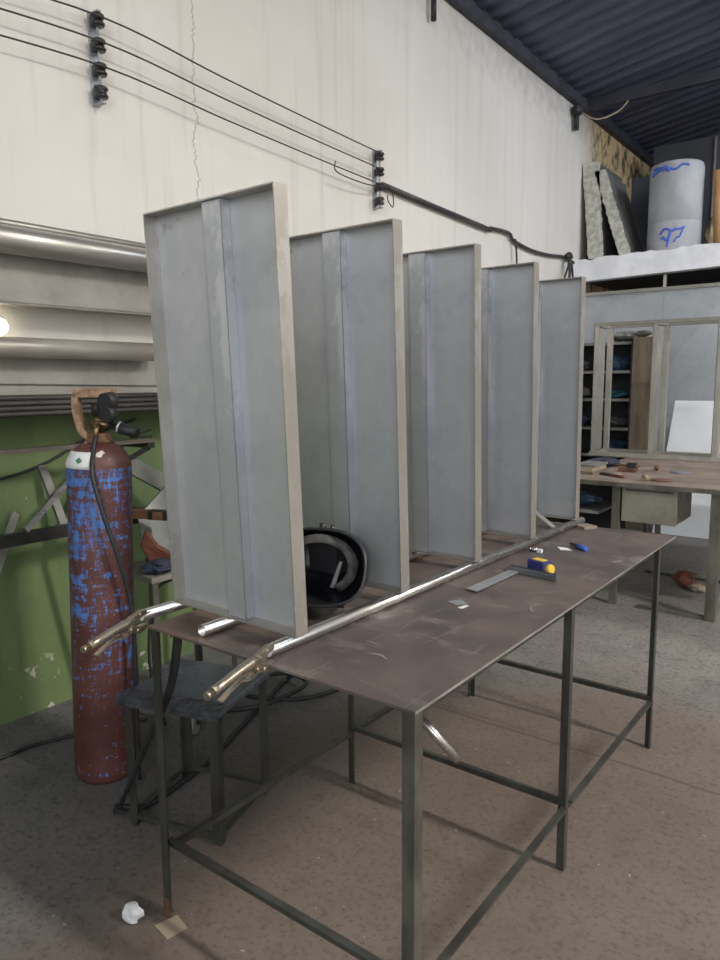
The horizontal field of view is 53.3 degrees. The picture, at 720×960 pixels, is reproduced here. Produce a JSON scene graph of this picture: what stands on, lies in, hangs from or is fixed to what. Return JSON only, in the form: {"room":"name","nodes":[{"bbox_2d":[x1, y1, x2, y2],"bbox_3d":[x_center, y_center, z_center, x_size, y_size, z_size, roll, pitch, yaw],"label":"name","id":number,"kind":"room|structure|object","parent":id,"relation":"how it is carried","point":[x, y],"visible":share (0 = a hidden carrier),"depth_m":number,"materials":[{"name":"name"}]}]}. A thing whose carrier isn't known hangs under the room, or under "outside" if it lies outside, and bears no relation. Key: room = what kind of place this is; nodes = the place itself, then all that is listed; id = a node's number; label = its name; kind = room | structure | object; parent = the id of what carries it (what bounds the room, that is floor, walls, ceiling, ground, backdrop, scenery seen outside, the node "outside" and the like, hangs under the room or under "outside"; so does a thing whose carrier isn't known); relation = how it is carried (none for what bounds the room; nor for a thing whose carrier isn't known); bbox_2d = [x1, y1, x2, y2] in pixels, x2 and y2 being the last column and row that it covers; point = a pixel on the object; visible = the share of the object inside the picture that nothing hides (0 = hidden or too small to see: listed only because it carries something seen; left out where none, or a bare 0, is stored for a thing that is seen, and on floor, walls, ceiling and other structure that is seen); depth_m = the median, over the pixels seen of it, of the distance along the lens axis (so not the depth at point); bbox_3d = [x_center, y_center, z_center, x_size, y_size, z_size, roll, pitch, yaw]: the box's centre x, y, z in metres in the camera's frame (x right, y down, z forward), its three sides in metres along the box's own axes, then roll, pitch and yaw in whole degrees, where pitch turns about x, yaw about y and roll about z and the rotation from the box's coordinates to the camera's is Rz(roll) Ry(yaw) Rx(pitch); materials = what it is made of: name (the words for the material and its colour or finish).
{"room":"metal workshop","nodes":[
{"label":"metal workshop","id":0,"kind":"room"},
{"bbox_2d":[0,0,649,725],"bbox_3d":[-0.790,-1.363,4.088,0.150,4.620,15.800,6,10,37],"label":"wall","id":1,"kind":"structure","parent":0,"point":[461,126],"depth_m":3.96,"materials":[{"name":"paint"}]},
{"bbox_2d":[0,318,8,335],"bbox_3d":[-1.524,-0.649,3.034,0.054,0.084,0.084,6,10,37],"label":"wall lamp","id":2,"kind":"object","parent":1,"relation":"attached to","point":[4,327],"visible":0.99,"depth_m":3.03,"materials":[{"name":"beige"}]},
{"bbox_2d":[0,511,19,572],"bbox_3d":[-1.517,0.283,3.066,0.027,0.268,0.247,0,8,1],"label":"metal offcut","id":3,"kind":"object","parent":1,"relation":"attached to","point":[14,516],"visible":0.56,"depth_m":3.11,"materials":[{"name":"metal"}]},
{"bbox_2d":[0,418,135,479],"bbox_3d":[-1.494,-0.124,3.156,0.018,0.246,1.202,6,10,37],"label":"cable","id":4,"kind":"object","parent":1,"relation":"attached to","point":[133,419],"visible":0.71,"depth_m":3.25,"materials":[{"name":"black rubber"}]},
{"bbox_2d":[0,507,142,548],"bbox_3d":[-1.568,0.252,2.949,0.225,0.050,1.700,6,10,37],"label":"shelf","id":5,"kind":"object","parent":1,"relation":"attached to","point":[9,540],"visible":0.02,"depth_m":3.03,"materials":[{"name":"black metal"}]},
{"bbox_2d":[21,478,65,531],"bbox_3d":[-1.340,0.070,3.154,0.024,0.263,0.369,3,8,21],"label":"metal offcut","id":6,"kind":"object","parent":5,"relation":"on","point":[61,488],"visible":0.64,"depth_m":3.09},
{"bbox_2d":[36,464,67,524],"bbox_3d":[-1.375,0.079,3.220,0.138,0.296,0.040,2,8,15],"label":"metal offcut","id":7,"kind":"object","parent":5,"relation":"on","point":[45,477],"visible":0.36,"depth_m":3.21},
{"bbox_2d":[133,509,166,520],"bbox_3d":[-1.000,0.152,3.216,0.299,0.048,0.055,0,8,6],"label":"bar","id":8,"kind":"object","parent":5,"relation":"attached to","point":[153,514],"visible":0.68,"depth_m":3.18,"materials":[{"name":"wood"}]},
{"bbox_2d":[87,9,108,107],"bbox_3d":[-1.196,-1.925,3.280,0.084,0.398,0.067,6,10,37],"label":"rack","id":9,"kind":"object","parent":1,"relation":"attached to","point":[99,95],"visible":0.94,"depth_m":3.27,"materials":[{"name":"black metal"}]},
{"bbox_2d":[0,7,383,170],"bbox_3d":[-1.004,-1.956,3.455,0.008,0.113,3.875,6,10,37],"label":"wire","id":10,"kind":"object","parent":9,"relation":"attached to","point":[3,9],"visible":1,"depth_m":3.54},
{"bbox_2d":[0,34,384,185],"bbox_3d":[-1.004,-1.853,3.469,0.008,0.113,3.875,6,10,37],"label":"wire","id":11,"kind":"object","parent":9,"relation":"attached to","point":[1,35],"visible":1,"depth_m":3.54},
{"bbox_2d":[51,0,383,154],"bbox_3d":[-1.005,-2.061,3.441,0.008,0.114,3.875,6,10,37],"label":"wire","id":12,"kind":"object","parent":9,"relation":"attached to","point":[57,1],"visible":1,"depth_m":3.67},
{"bbox_2d":[120,442,154,459],"bbox_3d":[-1.142,-0.086,3.447,0.245,0.187,0.202,6,10,37],"label":"wall bracket","id":13,"kind":"object","parent":1,"relation":"attached to","point":[145,447],"visible":0.5,"depth_m":3.42,"materials":[{"name":"black metal"}]},
{"bbox_2d":[0,438,153,454],"bbox_3d":[-1.496,-0.101,2.805,0.038,0.018,1.640,6,10,37],"label":"strip","id":14,"kind":"object","parent":13,"relation":"on","point":[143,440],"visible":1,"depth_m":3.04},
{"bbox_2d":[129,455,164,490],"bbox_3d":[-1.007,-0.016,3.476,0.277,0.221,0.073,-5,9,-28],"label":"metal offcut","id":15,"kind":"object","parent":13,"relation":"attached to","point":[142,471],"visible":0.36,"depth_m":3.46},
{"bbox_2d":[372,150,383,209],"bbox_3d":[0.131,-2.099,5.021,0.084,0.388,0.067,6,10,37],"label":"rack","id":16,"kind":"object","parent":1,"relation":"attached to","point":[376,201],"visible":0.94,"depth_m":5.01,"materials":[{"name":"black metal"}]},
{"bbox_2d":[334,161,393,207],"bbox_3d":[0.044,-1.977,4.823,0.026,0.166,0.708,5,10,35],"label":"wire","id":17,"kind":"object","parent":16,"relation":"attached to","point":[335,161],"visible":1,"depth_m":4.87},
{"bbox_2d":[431,0,436,21],"bbox_3d":[0.553,-3.581,5.387,0.042,0.245,0.044,6,10,37],"label":"pipe stub","id":18,"kind":"object","parent":1,"relation":"hanging from","point":[433,2],"visible":1,"depth_m":5.38,"materials":[{"name":"black metal"}]},
{"bbox_2d":[381,182,491,231],"bbox_3d":[0.656,-2.156,5.733,0.046,0.087,1.661,6,10,37],"label":"conduit","id":19,"kind":"object","parent":1,"relation":"attached to","point":[395,190],"visible":0.87,"depth_m":5.63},
{"bbox_2d":[489,226,574,263],"bbox_3d":[1.766,-2.327,7.186,0.032,0.119,2.013,6,10,37],"label":"cable","id":20,"kind":"object","parent":1,"relation":"attached to","point":[493,228],"visible":0.88,"depth_m":6.98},
{"bbox_2d":[564,252,573,277],"bbox_3d":[2.257,-2.284,7.780,0.094,0.366,0.270,6,10,37],"label":"cable tails","id":21,"kind":"object","parent":20,"relation":"hanging from","point":[568,255],"visible":0.88,"depth_m":7.74,"materials":[{"name":"black rubber"}]},
{"bbox_2d":[444,0,653,166],"bbox_3d":[-0.716,-3.544,3.722,0.070,0.160,15.800,6,10,37],"label":"trim","id":22,"kind":"structure","parent":1,"relation":"attached to","point":[469,9],"depth_m":6.86,"materials":[{"name":"metal"}]},
{"bbox_2d":[572,100,628,130],"bbox_3d":[2.561,-3.901,7.660,0.608,0.296,0.135,0,8,0],"label":"fitting","id":23,"kind":"object","parent":1,"relation":"attached to","point":[577,109],"visible":1,"depth_m":7.62,"materials":[{"name":"black metal"}]},
{"bbox_2d":[587,68,719,110],"bbox_3d":[6.094,-3.770,5.204,9.110,0.100,0.070,6,10,37],"label":"trim","id":24,"kind":"structure","parent":1,"relation":"attached to","point":[710,76],"depth_m":7.45,"materials":[{"name":"metal"}]},
{"bbox_3d":[-1.207,-0.723,3.231,0.308,0.910,2.150,6,10,37],"label":"rack","id":25,"kind":"object","parent":1,"relation":"attached to","visible":0},
{"bbox_2d":[0,224,146,271],"bbox_3d":[-1.161,-0.992,3.126,0.106,0.106,2.650,6,10,37],"label":"pipe","id":26,"kind":"object","parent":25,"relation":"on","point":[13,239],"visible":0.49,"depth_m":3.00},
{"bbox_2d":[0,218,144,247],"bbox_3d":[-1.204,-1.066,3.148,0.034,0.034,2.650,6,10,37],"label":"rod","id":27,"kind":"object","parent":26,"relation":"on","point":[2,220],"visible":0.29,"depth_m":3.07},
{"bbox_2d":[0,253,149,308],"bbox_3d":[-1.239,-0.879,3.236,0.060,0.173,2.045,6,10,37],"label":"channel","id":28,"kind":"object","parent":25,"relation":"on","point":[20,276],"visible":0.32,"depth_m":3.15,"materials":[{"name":"metal"}]},
{"bbox_2d":[0,296,150,316],"bbox_3d":[-1.239,-0.772,3.217,0.090,0.029,2.650,6,10,37],"label":"bar","id":29,"kind":"object","parent":25,"relation":"on","point":[1,297],"visible":0.44,"depth_m":3.15,"materials":[{"name":"metal"}]},
{"bbox_2d":[0,299,150,313],"bbox_3d":[-1.171,-0.757,3.167,0.010,0.010,2.650,6,10,37],"label":"rod","id":30,"kind":"object","parent":25,"relation":"on","point":[1,300],"visible":0.47,"depth_m":3.08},
{"bbox_2d":[0,336,154,360],"bbox_3d":[-1.464,-0.518,2.784,0.084,0.084,1.640,6,10,37],"label":"pipe","id":31,"kind":"object","parent":25,"relation":"on","point":[10,347],"visible":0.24,"depth_m":3.05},
{"bbox_2d":[0,373,155,384],"bbox_3d":[-1.244,-0.448,3.203,0.008,0.088,2.551,6,10,37],"label":"bar","id":32,"kind":"object","parent":25,"relation":"on","point":[5,378],"visible":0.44,"depth_m":3.17,"materials":[{"name":"metal"}]},
{"bbox_2d":[0,358,156,394],"bbox_3d":[-1.225,-0.476,3.283,0.050,0.158,2.045,6,10,37],"label":"channel","id":33,"kind":"object","parent":25,"relation":"on","point":[7,365],"visible":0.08,"depth_m":3.17,"materials":[{"name":"metal"}]},
{"bbox_2d":[0,406,158,417],"bbox_3d":[-1.183,-0.297,3.114,0.021,0.021,2.450,6,10,37],"label":"rod","id":34,"kind":"object","parent":25,"relation":"on","point":[130,409],"visible":0.47,"depth_m":3.00,"materials":[{"name":"metal"}]},
{"bbox_2d":[0,402,157,411],"bbox_3d":[-1.162,-0.324,3.158,0.021,0.021,2.550,6,10,37],"label":"rod","id":35,"kind":"object","parent":34,"relation":"on","point":[139,404],"visible":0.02,"depth_m":3.01,"materials":[{"name":"metal"}]},
{"bbox_2d":[0,397,157,406],"bbox_3d":[-1.201,-0.340,3.122,0.021,0.021,2.450,6,10,37],"label":"rod","id":36,"kind":"object","parent":35,"relation":"on","point":[154,399],"visible":0.47,"depth_m":3.02,"materials":[{"name":"metal"}]},
{"bbox_2d":[0,520,719,959],"bbox_3d":[2.913,1.332,1.633,9.410,0.100,16.100,6,10,37],"label":"floor","id":37,"kind":"structure","parent":0,"point":[640,879],"depth_m":2.48,"materials":[{"name":"concrete"}]},
{"bbox_2d":[0,717,146,759],"bbox_3d":[-1.349,1.111,2.986,0.925,0.016,0.068,-5,9,-30],"label":"cable","id":38,"kind":"object","parent":37,"relation":"on","point":[144,718],"visible":0.68,"depth_m":3.01,"materials":[{"name":"black rubber"}]},
{"bbox_2d":[65,388,151,784],"bbox_3d":[-0.953,0.404,2.734,0.325,1.495,0.254,-4,9,-26],"label":"gas cylinder","id":39,"kind":"object","parent":37,"relation":"on","point":[98,597],"visible":0.98,"depth_m":2.63,"materials":[{"name":"paint"}]},
{"bbox_2d":[93,423,101,436],"bbox_3d":[-0.953,-0.181,2.606,0.018,0.051,0.043,1,8,10],"label":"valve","id":40,"kind":"object","parent":39,"relation":"attached to","point":[97,427],"depth_m":2.61,"materials":[{"name":"gold metal"}]},
{"bbox_2d":[89,436,140,779],"bbox_3d":[-0.900,0.498,2.632,0.135,1.315,0.092,1,8,11],"label":"gas hose","id":41,"kind":"object","parent":39,"relation":"hanging from","point":[95,438],"visible":0.87,"depth_m":2.59,"materials":[{"name":"black rubber"}]},
{"bbox_2d":[122,901,143,923],"bbox_3d":[-0.641,1.223,2.032,0.061,0.052,0.044,2,8,17],"label":"crumpled paper","id":42,"kind":"object","parent":37,"relation":"on","point":[131,912],"visible":1,"depth_m":2.02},
{"bbox_2d":[154,915,186,939],"bbox_3d":[-0.528,1.250,2.011,0.067,0.002,0.071,-8,11,-43],"label":"scrap","id":43,"kind":"object","parent":37,"relation":"on","point":[170,927],"visible":1,"depth_m":2.01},
{"bbox_2d":[134,560,236,714],"bbox_3d":[-0.873,0.719,3.446,0.310,0.670,0.500,6,10,37],"label":"stand","id":44,"kind":"object","parent":37,"relation":"on","point":[152,580],"visible":0.12,"depth_m":3.17,"materials":[{"name":"metal"}]},
{"bbox_2d":[134,560,171,583],"bbox_3d":[-0.875,0.400,3.402,0.310,0.025,0.500,6,10,37],"label":"shelf","id":45,"kind":"object","parent":44,"relation":"attached to","point":[139,575],"depth_m":3.17,"materials":[{"name":"metal"}]},
{"bbox_2d":[138,486,169,561],"bbox_3d":[-0.859,0.203,3.413,0.385,0.358,0.118,-7,10,-39],"label":"metal plate","id":46,"kind":"object","parent":44,"relation":"on","point":[158,529],"visible":0.06,"depth_m":3.33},
{"bbox_2d":[141,558,170,574],"bbox_3d":[-0.900,0.385,3.199,0.141,0.070,0.131,-1,8,-7],"label":"rag","id":47,"kind":"object","parent":44,"relation":"on","point":[160,565],"visible":0.9,"depth_m":3.16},
{"bbox_2d":[141,529,170,560],"bbox_3d":[-0.902,0.299,3.232,0.160,0.174,0.115,-3,8,-16],"label":"glove","id":48,"kind":"object","parent":44,"relation":"on","point":[151,548],"visible":0.63,"depth_m":3.19,"materials":[{"name":"orange leather"}]},
{"bbox_2d":[147,579,171,725],"bbox_3d":[-0.875,0.757,3.217,0.092,0.637,0.183,2,8,16],"label":"cable","id":49,"kind":"object","parent":44,"relation":"hanging from","point":[169,580],"visible":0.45,"depth_m":3.15,"materials":[{"name":"black rubber"}]},
{"bbox_2d":[116,659,269,846],"bbox_3d":[-0.568,0.938,2.542,0.392,0.478,0.376,2,8,20],"label":"stool","id":50,"kind":"object","parent":37,"relation":"on","point":[194,678],"visible":0.87,"depth_m":2.44,"materials":[{"name":"metal"}]},
{"bbox_2d":[191,718,200,734],"bbox_3d":[-0.724,1.039,3.112,0.058,0.124,0.124,0,8,4],"label":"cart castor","id":51,"kind":"object","parent":37,"relation":"on","point":[196,723],"visible":0.3,"depth_m":3.08,"materials":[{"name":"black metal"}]},
{"bbox_2d":[114,671,338,810],"bbox_3d":[-0.582,1.054,3.246,0.563,0.057,1.479,6,10,37],"label":"cable","id":52,"kind":"object","parent":37,"relation":"on","point":[286,697],"visible":0.5,"depth_m":3.29,"materials":[{"name":"black rubber"}]},
{"bbox_2d":[147,520,675,959],"bbox_3d":[0.377,0.740,2.531,0.860,0.861,2.007,6,10,37],"label":"bench","id":53,"kind":"object","parent":37,"relation":"on","point":[408,656],"visible":0.91,"depth_m":1.97,"materials":[{"name":"metal"}]},
{"bbox_2d":[80,609,146,655],"bbox_3d":[-0.626,0.394,1.841,0.027,0.062,0.234,3,10,22],"label":"pliers","id":54,"kind":"object","parent":53,"relation":"attached to","point":[128,624],"visible":1,"depth_m":1.84,"materials":[{"name":"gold metal"}]},
{"bbox_2d":[113,637,181,813],"bbox_3d":[-0.684,0.790,2.238,0.049,0.842,0.619,-6,10,-38],"label":"cable","id":55,"kind":"object","parent":53,"relation":"hanging from","point":[177,643],"visible":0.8,"depth_m":2.05,"materials":[{"name":"black rubber"}]},
{"bbox_2d":[140,600,188,620],"bbox_3d":[0.017,0.260,2.762,0.033,0.033,2.020,6,10,37],"label":"tube","id":56,"kind":"object","parent":53,"relation":"on","point":[167,607],"visible":0.22,"depth_m":2.01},
{"bbox_2d":[203,643,273,702],"bbox_3d":[-0.262,0.428,1.582,0.027,0.070,0.234,4,9,28],"label":"pliers","id":57,"kind":"object","parent":53,"relation":"attached to","point":[253,663],"visible":0.99,"depth_m":1.58,"materials":[{"name":"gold metal"}]},
{"bbox_2d":[303,522,370,607],"bbox_3d":[-0.105,0.236,2.050,0.309,0.232,0.217,2,8,18],"label":"helmet","id":58,"kind":"object","parent":53,"relation":"on","point":[337,562],"visible":0.73,"depth_m":2.06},
{"bbox_2d":[198,532,485,636],"bbox_3d":[0.153,0.284,2.578,0.035,0.033,1.852,6,10,37],"label":"tube","id":59,"kind":"object","parent":53,"relation":"on","point":[205,629],"visible":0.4,"depth_m":1.88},
{"bbox_2d":[267,517,584,657],"bbox_3d":[0.396,0.295,2.488,0.033,0.033,2.002,6,10,37],"label":"tube","id":60,"kind":"object","parent":53,"relation":"on","point":[281,645],"visible":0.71,"depth_m":2.13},
{"bbox_2d":[143,181,307,637],"bbox_3d":[-0.345,-0.155,1.814,0.475,1.050,0.087,6,10,38],"label":"panel","id":61,"kind":"object","parent":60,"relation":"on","point":[219,267],"visible":1,"depth_m":1.81,"materials":[{"name":"metal"}]},
{"bbox_2d":[289,218,409,593],"bbox_3d":[-0.068,-0.206,2.174,0.475,1.050,0.084,6,10,38],"label":"panel","id":62,"kind":"object","parent":60,"relation":"on","point":[347,282],"visible":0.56,"depth_m":2.14,"materials":[{"name":"metal"}]},
{"bbox_2d":[403,243,480,561],"bbox_3d":[0.206,-0.257,2.532,0.475,1.050,0.080,6,10,38],"label":"panel","id":63,"kind":"object","parent":60,"relation":"on","point":[442,286],"visible":0.73,"depth_m":2.48,"materials":[{"name":"metal"}]},
{"bbox_2d":[481,262,538,538],"bbox_3d":[0.483,-0.308,2.891,0.475,1.049,0.043,6,12,38],"label":"panel","id":64,"kind":"object","parent":60,"relation":"on","point":[509,293],"visible":0.48,"depth_m":2.82,"materials":[{"name":"metal"}]},
{"bbox_2d":[536,276,585,519],"bbox_3d":[0.773,-0.362,3.269,0.475,1.049,0.043,6,11,38],"label":"panel","id":65,"kind":"object","parent":60,"relation":"on","point":[561,317],"visible":0.37,"depth_m":3.20,"materials":[{"name":"metal"}]},
{"bbox_2d":[423,714,462,763],"bbox_3d":[0.233,0.843,2.458,0.264,0.198,0.033,6,10,37],"label":"tube","id":66,"kind":"object","parent":53,"relation":"on","point":[428,726],"visible":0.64,"depth_m":2.42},
{"bbox_2d":[447,599,466,604],"bbox_3d":[0.289,0.362,2.123,0.047,0.001,0.043,-3,8,-21],"label":"scrap","id":67,"kind":"object","parent":53,"relation":"on","point":[456,602],"visible":1,"depth_m":2.12,"materials":[{"name":"metal"}]},
{"bbox_2d":[466,564,560,591],"bbox_3d":[0.501,0.326,2.305,0.195,0.021,0.320,6,10,37],"label":"square","id":68,"kind":"object","parent":53,"relation":"on","point":[512,570],"visible":1,"depth_m":2.37,"materials":[{"name":"metal"}]},
{"bbox_2d":[527,557,554,572],"bbox_3d":[0.618,0.293,2.446,0.045,0.045,0.091,-6,10,-36],"label":"tape measure","id":69,"kind":"object","parent":53,"relation":"on","point":[536,563],"visible":0.76,"depth_m":2.43,"materials":[{"name":"blue plastic"}]},
{"bbox_2d":[536,511,555,527],"bbox_3d":[0.796,0.149,3.250,0.028,0.103,0.208,-6,9,-34],"label":"bar","id":70,"kind":"object","parent":53,"relation":"on","point":[541,517],"visible":0.43,"depth_m":3.20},
{"bbox_2d":[570,542,587,550],"bbox_3d":[0.851,0.257,2.796,0.019,0.019,0.111,-2,8,-15],"label":"marker pen","id":71,"kind":"object","parent":53,"relation":"on","point":[579,546],"visible":1,"depth_m":2.77,"materials":[{"name":"blue plastic"}]},
{"bbox_2d":[576,523,596,529],"bbox_3d":[1.000,0.206,3.190,0.069,0.012,0.076,-4,9,-24],"label":"wood offcut","id":72,"kind":"object","parent":53,"relation":"on","point":[584,526],"visible":0.86,"depth_m":3.17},
{"bbox_2d":[545,484,611,528],"bbox_3d":[1.615,0.389,5.258,0.410,0.800,0.480,6,10,37],"label":"shelf","id":73,"kind":"object","parent":37,"relation":"on","point":[598,514],"visible":0.09,"depth_m":5.35,"materials":[{"name":"metal"}]},
{"bbox_2d":[579,491,602,505],"bbox_3d":[1.603,0.130,5.160,0.259,0.100,0.236,-3,8,-16],"label":"bundle","id":74,"kind":"object","parent":73,"relation":"on","point":[587,498],"visible":0.65,"depth_m":5.07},
{"bbox_2d":[581,340,632,527],"bbox_3d":[2.528,-0.504,7.683,0.840,1.900,0.450,6,10,37],"label":"storage shelf","id":75,"kind":"object","parent":37,"relation":"on","point":[621,379],"visible":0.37,"depth_m":7.71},
{"bbox_2d":[582,386,591,397],"bbox_3d":[2.362,-0.950,7.745,0.258,0.140,0.250,6,10,37],"label":"bundle","id":76,"kind":"object","parent":75,"relation":"on","point":[587,391],"visible":0.28,"depth_m":7.66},
{"bbox_2d":[599,438,626,449],"bbox_3d":[2.669,-0.361,7.588,0.285,0.160,0.280,-2,8,-11],"label":"bundle","id":77,"kind":"object","parent":75,"relation":"on","point":[613,443],"visible":0.44,"depth_m":7.50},
{"bbox_2d":[603,390,628,397],"bbox_3d":[2.687,-0.894,7.492,0.221,0.090,0.307,-7,11,-42],"label":"bundle","id":78,"kind":"object","parent":75,"relation":"on","point":[614,393],"visible":0.68,"depth_m":7.42,"materials":[{"name":"teal fabric"}]},
{"bbox_2d":[605,354,630,370],"bbox_3d":[2.687,-1.217,7.462,0.300,0.180,0.251,6,10,37],"label":"bundle","id":79,"kind":"object","parent":75,"relation":"on","point":[620,361],"visible":0.64,"depth_m":7.37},
{"bbox_2d":[610,416,626,426],"bbox_3d":[2.685,-0.617,7.542,0.189,0.120,0.222,-5,9,-29],"label":"bundle","id":80,"kind":"object","parent":75,"relation":"on","point":[615,421],"visible":0.83,"depth_m":7.47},
{"bbox_2d":[613,331,637,341],"bbox_3d":[2.725,-1.462,7.322,0.349,0.120,0.350,-4,9,-27],"label":"bag","id":81,"kind":"object","parent":75,"relation":"on","point":[622,336],"visible":0.56,"depth_m":7.21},
{"bbox_2d":[625,337,652,530],"bbox_3d":[2.795,-0.451,7.189,0.175,1.925,0.060,6,10,37],"label":"board","id":82,"kind":"object","parent":37,"relation":"on","point":[642,346],"visible":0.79,"depth_m":7.11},
{"bbox_2d":[635,330,651,336],"bbox_3d":[2.792,-1.439,7.061,0.166,0.066,0.116,6,10,37],"label":"cloth","id":83,"kind":"object","parent":82,"relation":"on","point":[643,333],"visible":1,"depth_m":7.02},
{"bbox_2d":[580,457,719,622],"bbox_3d":[2.657,0.340,5.411,1.600,0.842,2.128,6,10,37],"label":"bench","id":84,"kind":"object","parent":37,"relation":"on","point":[704,478],"visible":0.59,"depth_m":4.78,"materials":[{"name":"wood"}]},
{"bbox_2d":[580,468,605,474],"bbox_3d":[1.677,-0.069,5.260,0.155,0.020,0.300,6,10,37],"label":"board","id":85,"kind":"object","parent":84,"relation":"on","point":[604,469],"visible":0.43,"depth_m":5.14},
{"bbox_2d":[580,464,605,471],"bbox_3d":[1.678,-0.095,5.267,0.155,0.030,0.300,6,10,37],"label":"board","id":86,"kind":"object","parent":85,"relation":"on","point":[587,469],"visible":0.5,"depth_m":5.14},
{"bbox_2d":[580,460,607,467],"bbox_3d":[1.692,-0.118,5.266,0.155,0.016,0.300,6,10,37],"label":"board","id":87,"kind":"object","parent":86,"relation":"on","point":[588,463],"visible":0.79,"depth_m":5.22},
{"bbox_2d":[589,457,620,465],"bbox_3d":[1.927,-0.144,5.641,0.245,0.062,0.315,6,10,37],"label":"cloth","id":88,"kind":"object","parent":84,"relation":"on","point":[611,461],"visible":0.62,"depth_m":5.57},
{"bbox_2d":[599,472,625,477],"bbox_3d":[1.759,-0.035,5.001,0.026,0.022,0.224,-4,9,-26],"label":"tool","id":89,"kind":"object","parent":84,"relation":"on","point":[600,473],"visible":1,"depth_m":4.99,"materials":[{"name":"black metal"}]},
{"bbox_2d":[615,462,639,471],"bbox_3d":[1.964,-0.095,5.276,0.170,0.064,0.080,6,10,37],"label":"small vice","id":90,"kind":"object","parent":84,"relation":"on","point":[631,467],"visible":1,"depth_m":5.24,"materials":[{"name":"wood"}]},
{"bbox_2d":[589,316,719,461],"bbox_3d":[2.800,-0.760,6.049,1.588,1.162,0.386,6,10,37],"label":"frame","id":91,"kind":"object","parent":84,"relation":"on","point":[651,452],"visible":1,"depth_m":6.28,"materials":[{"name":"metal"}]},
{"bbox_2d":[621,487,691,526],"bbox_3d":[1.996,0.149,4.824,0.344,0.228,0.411,6,10,37],"label":"drawer box","id":92,"kind":"object","parent":84,"relation":"attached to","point":[649,506],"visible":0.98,"depth_m":4.67,"materials":[{"name":"wood"}]},
{"bbox_2d":[651,478,673,481],"bbox_3d":[2.018,-0.001,4.792,0.144,0.010,0.144,6,10,37],"label":"disc","id":93,"kind":"object","parent":84,"relation":"on","point":[653,479],"visible":1,"depth_m":4.77,"materials":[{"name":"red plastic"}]},
{"bbox_2d":[584,275,719,450],"bbox_3d":[3.605,-0.828,7.421,2.880,2.598,0.050,6,10,37],"label":"wall","id":94,"kind":"structure","parent":37,"relation":"on","point":[693,348],"depth_m":7.54,"materials":[{"name":"paint"}]},
{"bbox_2d":[573,243,719,282],"bbox_3d":[4.715,-2.146,6.415,5.710,0.271,0.140,6,10,37],"label":"trim","id":95,"kind":"structure","parent":94,"relation":"attached to","point":[695,257],"depth_m":7.58,"materials":[{"name":"concrete"}]},
{"bbox_2d":[670,570,696,586],"bbox_3d":[2.381,0.722,5.287,0.189,0.120,0.164,2,8,18],"label":"bundle","id":96,"kind":"object","parent":37,"relation":"on","point":[684,578],"visible":0.9,"depth_m":5.23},
{"bbox_2d":[652,401,719,538],"bbox_3d":[3.292,-0.116,7.009,0.675,1.296,0.402,6,10,37],"label":"board","id":97,"kind":"object","parent":37,"relation":"on","point":[692,421],"visible":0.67,"depth_m":7.05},
{"bbox_2d":[687,583,705,591],"bbox_3d":[2.418,0.772,5.151,0.107,0.058,0.144,-6,10,-36],"label":"bundle","id":98,"kind":"object","parent":37,"relation":"on","point":[696,587],"visible":0.96,"depth_m":5.12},
{"bbox_2d":[474,0,719,155],"bbox_3d":[2.840,-3.975,0.935,9.211,1.487,15.803,6,10,37],"label":"ceiling","id":99,"kind":"structure","parent":0,"point":[600,48],"depth_m":6.99,"materials":[{"name":"metal"}]},
{"bbox_2d":[649,133,719,174],"bbox_3d":[7.654,-2.638,7.548,9.260,6.100,0.150,6,10,37],"label":"wall","id":100,"kind":"structure","parent":0,"point":[716,135],"depth_m":9.46,"materials":[{"name":"paint"}]},
{"bbox_2d":[589,259,719,290],"bbox_3d":[5.536,-2.311,7.486,5.710,0.216,2.580,6,10,37],"label":"trim","id":101,"kind":"structure","parent":100,"relation":"attached to","point":[708,275],"depth_m":8.28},
{"bbox_2d":[582,161,621,258],"bbox_3d":[2.843,-3.049,8.336,0.270,1.040,0.820,6,10,37],"label":"rough slab","id":102,"kind":"object","parent":101,"relation":"on","point":[601,241],"visible":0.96,"depth_m":8.02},
{"bbox_2d":[595,170,644,255],"bbox_3d":[2.994,-2.976,8.167,0.432,0.940,0.720,6,10,37],"label":"rough slab","id":103,"kind":"object","parent":101,"relation":"on","point":[619,211],"visible":0.94,"depth_m":7.93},
{"bbox_2d":[631,175,649,250],"bbox_3d":[3.463,-3.053,8.481,0.460,1.000,0.250,6,10,37],"label":"box","id":104,"kind":"object","parent":101,"relation":"on","point":[640,185],"visible":0.14,"depth_m":8.43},
{"bbox_2d":[646,159,704,250],"bbox_3d":[3.406,-2.916,7.763,0.544,0.925,0.566,6,10,37],"label":"roll","id":105,"kind":"object","parent":101,"relation":"on","point":[676,188],"visible":0.97,"depth_m":7.55,"materials":[{"name":"plastic"}]},
{"bbox_2d":[654,136,716,243],"bbox_3d":[4.016,-3.405,8.961,0.731,1.560,0.046,6,10,37],"label":"sheet","id":106,"kind":"object","parent":101,"relation":"on","point":[703,149],"visible":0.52,"depth_m":8.79,"materials":[{"name":"metal"}]},
{"bbox_2d":[704,217,712,243],"bbox_3d":[3.916,-2.694,7.906,0.250,0.440,0.189,-3,8,-18],"label":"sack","id":107,"kind":"object","parent":101,"relation":"on","point":[708,236],"visible":0.26,"depth_m":7.85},
{"bbox_2d":[713,169,719,242],"bbox_3d":[3.744,-2.820,7.507,0.130,0.804,0.090,6,10,37],"label":"pole","id":108,"kind":"object","parent":101,"relation":"on","point":[716,186],"visible":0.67,"depth_m":7.48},
{"bbox_3d":[-1.178,-0.355,3.229,0.021,0.021,2.650,6,10,37],"label":"rod","id":109,"kind":"object","parent":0,"visible":0},
{"bbox_2d":[0,393,156,400],"bbox_3d":[-1.200,-0.370,3.180,0.021,0.021,2.550,6,10,37],"label":"rod","id":110,"kind":"object","parent":109,"relation":"on","point":[124,395],"visible":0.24,"depth_m":3.05,"materials":[{"name":"metal"}]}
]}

